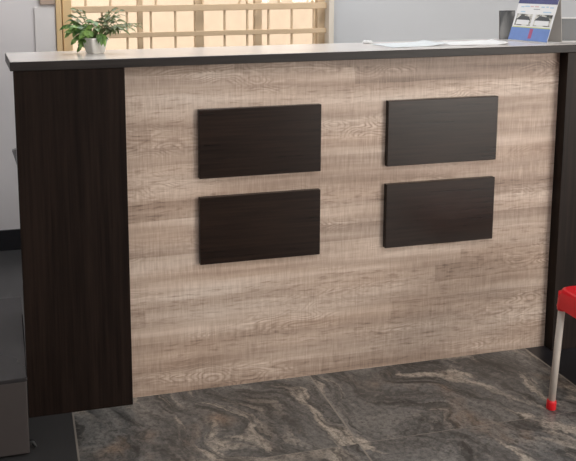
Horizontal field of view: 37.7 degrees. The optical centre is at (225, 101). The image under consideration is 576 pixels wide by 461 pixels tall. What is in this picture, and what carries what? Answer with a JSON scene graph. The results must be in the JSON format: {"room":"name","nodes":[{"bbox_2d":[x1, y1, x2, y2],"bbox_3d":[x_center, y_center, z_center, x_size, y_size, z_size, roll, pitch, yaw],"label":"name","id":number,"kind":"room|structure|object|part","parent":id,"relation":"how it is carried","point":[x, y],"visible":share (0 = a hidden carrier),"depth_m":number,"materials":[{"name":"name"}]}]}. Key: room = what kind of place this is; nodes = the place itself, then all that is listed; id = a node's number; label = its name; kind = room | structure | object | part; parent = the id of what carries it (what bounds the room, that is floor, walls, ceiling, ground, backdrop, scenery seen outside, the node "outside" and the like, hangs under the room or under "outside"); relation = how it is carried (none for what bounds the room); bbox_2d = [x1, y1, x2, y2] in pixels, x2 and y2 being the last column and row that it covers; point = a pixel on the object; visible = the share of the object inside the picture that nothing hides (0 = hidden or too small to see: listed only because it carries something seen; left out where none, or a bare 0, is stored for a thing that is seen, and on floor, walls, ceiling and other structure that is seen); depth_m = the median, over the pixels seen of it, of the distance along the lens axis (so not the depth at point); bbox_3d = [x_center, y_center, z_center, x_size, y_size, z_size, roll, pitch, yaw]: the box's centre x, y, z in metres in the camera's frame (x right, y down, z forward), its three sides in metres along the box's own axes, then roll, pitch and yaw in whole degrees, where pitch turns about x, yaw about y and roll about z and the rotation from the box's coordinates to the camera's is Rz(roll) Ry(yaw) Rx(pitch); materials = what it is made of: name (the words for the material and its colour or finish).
{"room":"reception area","nodes":[
{"label":"reception area","id":0,"kind":"room"},
{"bbox_2d":[0,249,575,460],"bbox_3d":[1.563,1.188,1.418,7.700,0.100,6.900,-3,9,-14],"label":"floor","id":1,"kind":"structure","parent":0,"point":[491,406],"depth_m":2.56,"materials":[{"name":"grey stone"}]},
{"bbox_2d":[0,297,37,456],"bbox_3d":[-1.077,0.862,2.522,0.971,0.238,0.610,-3,9,-15],"label":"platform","id":2,"kind":"object","parent":1,"relation":"on","point":[14,422],"visible":1,"depth_m":2.36,"materials":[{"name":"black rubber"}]},
{"bbox_2d":[5,39,575,417],"bbox_3d":[0.397,0.362,2.875,2.184,1.097,0.291,-3,9,-14],"label":"reception desk","id":3,"kind":"object","parent":1,"relation":"on","point":[192,218],"depth_m":2.72,"materials":[{"name":"brown wood"}]},
{"bbox_3d":[-0.482,0.416,2.656,0.320,1.070,0.267,-3,9,-14],"label":"panel","id":4,"kind":"part","parent":3,"relation":"part of","materials":[{"name":"black wood"}]},
{"bbox_2d":[59,8,142,53],"bbox_3d":[-0.386,-0.225,2.646,0.270,0.144,0.132,-3,9,-17],"label":"potted plant","id":5,"kind":"object","parent":3,"relation":"on","point":[93,42],"visible":1,"depth_m":2.62,"materials":[{"name":"green plant"}]},
{"bbox_3d":[-0.410,-0.177,2.643,0.066,0.049,0.066,-8,12,-41],"label":"pot","id":6,"kind":"part","parent":5,"relation":"part of","materials":[{"name":"white ceramic"}]},
{"bbox_3d":[-0.379,-0.234,2.645,0.229,0.111,0.090,-2,9,-10],"label":"stem","id":7,"kind":"part","parent":5,"relation":"part of","materials":[{"name":"green plant"}]},
{"bbox_2d":[5,45,575,70],"bbox_3d":[0.393,-0.166,2.792,2.184,0.026,0.291,-3,9,-14],"label":"countertop","id":8,"kind":"structure","parent":3,"relation":"on","point":[389,54],"depth_m":2.59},
{"bbox_3d":[0.422,0.389,2.791,1.498,1.070,0.018,-3,9,-14],"label":"panel","id":9,"kind":"part","parent":3,"relation":"part of","materials":[{"name":"brown wood"}]},
{"bbox_2d":[362,40,372,43],"bbox_3d":[0.494,-0.207,2.921,0.039,0.012,0.029,-3,9,-14],"label":"crumpled tissue","id":10,"kind":"object","parent":3,"relation":"on","point":[364,41],"visible":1,"depth_m":2.91,"materials":[{"name":"white paper"}]},
{"bbox_2d":[373,40,445,47],"bbox_3d":[0.624,-0.196,2.851,0.210,0.009,0.150,-4,9,-20],"label":"paper sheet","id":11,"kind":"object","parent":3,"relation":"on","point":[421,43],"visible":1,"depth_m":2.85,"materials":[{"name":"white paper"}]},
{"bbox_2d":[443,39,507,44],"bbox_3d":[0.850,-0.205,2.895,0.200,0.009,0.140,-1,9,-6],"label":"paper sheet","id":12,"kind":"object","parent":3,"relation":"on","point":[491,41],"visible":0.96,"depth_m":2.89,"materials":[{"name":"white paper"}]},
{"bbox_2d":[499,10,514,38],"bbox_3d":[1.027,-0.280,3.066,0.060,0.104,0.028,-2,9,-10],"label":"picture frame","id":13,"kind":"object","parent":3,"relation":"on","point":[506,17],"visible":0.75,"depth_m":3.06,"materials":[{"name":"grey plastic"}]},
{"bbox_2d":[508,0,561,43],"bbox_3d":[1.088,-0.292,2.942,0.076,0.164,0.172,-5,10,-28],"label":"desk calendar","id":14,"kind":"object","parent":3,"relation":"on","point":[536,21],"visible":1,"depth_m":2.92,"materials":[{"name":"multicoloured paper"}]},
{"bbox_2d":[514,13,532,25],"bbox_3d":[1.057,-0.289,2.974,0.014,0.040,0.071,-5,10,-28],"label":"picture","id":15,"kind":"object","parent":14,"relation":"on","point":[521,19],"depth_m":2.97,"materials":[{"name":"grey paper"}]},
{"bbox_2d":[533,14,552,26],"bbox_3d":[1.097,-0.278,2.900,0.014,0.040,0.074,-5,10,-28],"label":"picture","id":16,"kind":"object","parent":14,"relation":"on","point":[539,20],"depth_m":2.90,"materials":[{"name":"grey paper"}]},
{"bbox_3d":[1.291,0.337,3.085,0.331,1.070,0.267,-3,9,-14],"label":"panel","id":17,"kind":"part","parent":3,"relation":"part of","materials":[{"name":"black wood"}]},
{"bbox_2d":[562,17,575,41],"bbox_3d":[1.213,-0.251,2.938,0.090,0.085,0.027,-1,9,-2],"label":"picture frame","id":18,"kind":"object","parent":3,"relation":"on","point":[568,23],"visible":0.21,"depth_m":2.93,"materials":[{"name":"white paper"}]},
{"bbox_2d":[546,286,575,410],"bbox_3d":[1.214,0.776,2.455,0.365,0.399,0.366,-3,9,-14],"label":"stool","id":19,"kind":"object","parent":1,"relation":"on","point":[566,302],"visible":1,"depth_m":2.55,"materials":[{"name":"red plastic"}]},
{"bbox_3d":[1.018,0.761,2.572,0.037,0.371,0.021,5,10,31],"label":"leg","id":20,"kind":"part","parent":19,"relation":"part of","materials":[{"name":"grey paint"}]},
{"bbox_3d":[1.212,0.609,2.429,0.352,0.060,0.352,-3,9,-14],"label":"seat","id":21,"kind":"part","parent":19,"relation":"part of","materials":[{"name":"red plastic"}]},
{"bbox_2d":[0,0,575,229],"bbox_3d":[0.747,-0.795,4.425,7.700,2.900,0.150,-3,9,-14],"label":"wall","id":22,"kind":"structure","parent":0,"point":[355,21],"depth_m":4.40,"materials":[{"name":"white paint"}]},
{"bbox_2d":[0,229,20,250],"bbox_3d":[0.775,0.599,4.563,7.400,0.103,0.012,-3,9,-14],"label":"baseboard","id":23,"kind":"structure","parent":22,"relation":"attached to","point":[10,239],"depth_m":4.11,"materials":[{"name":"tile"}]},
{"bbox_2d":[34,7,55,51],"bbox_3d":[-0.857,0.085,4.078,0.096,1.081,0.010,-3,9,-14],"label":"trim","id":24,"kind":"structure","parent":22,"relation":"attached to","point":[45,31],"depth_m":4.01,"materials":[{"name":"paint"}]},
{"bbox_2d":[40,0,54,4],"bbox_3d":[-0.848,-0.570,3.975,0.069,0.224,0.018,-3,9,-14],"label":"trim","id":25,"kind":"structure","parent":22,"relation":"attached to","point":[42,2],"depth_m":3.98,"materials":[{"name":"brown wood"}]},
{"bbox_2d":[55,0,333,50],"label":"window","id":26,"kind":"structure","parent":22,"relation":"in","point":[324,18],"depth_m":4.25,"materials":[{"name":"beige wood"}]},
{"bbox_3d":[-0.786,-0.761,4.012,0.076,1.220,0.120,-3,9,-14],"label":"frame","id":27,"kind":"part","parent":26,"relation":"part of","materials":[{"name":"beige wood"}]},
{"bbox_2d":[72,0,326,48],"bbox_3d":[-0.111,-0.756,4.162,1.302,1.110,0.019,-3,9,-14],"label":"window grille","id":28,"kind":"object","parent":26,"relation":"attached to","point":[319,5],"visible":0.63,"depth_m":4.22,"materials":[{"name":"beige wood"}]},
{"bbox_3d":[0.532,-0.819,4.331,0.028,1.220,0.120,-3,9,-14],"label":"frame","id":29,"kind":"part","parent":26,"relation":"part of","materials":[{"name":"beige wood"}]}
]}

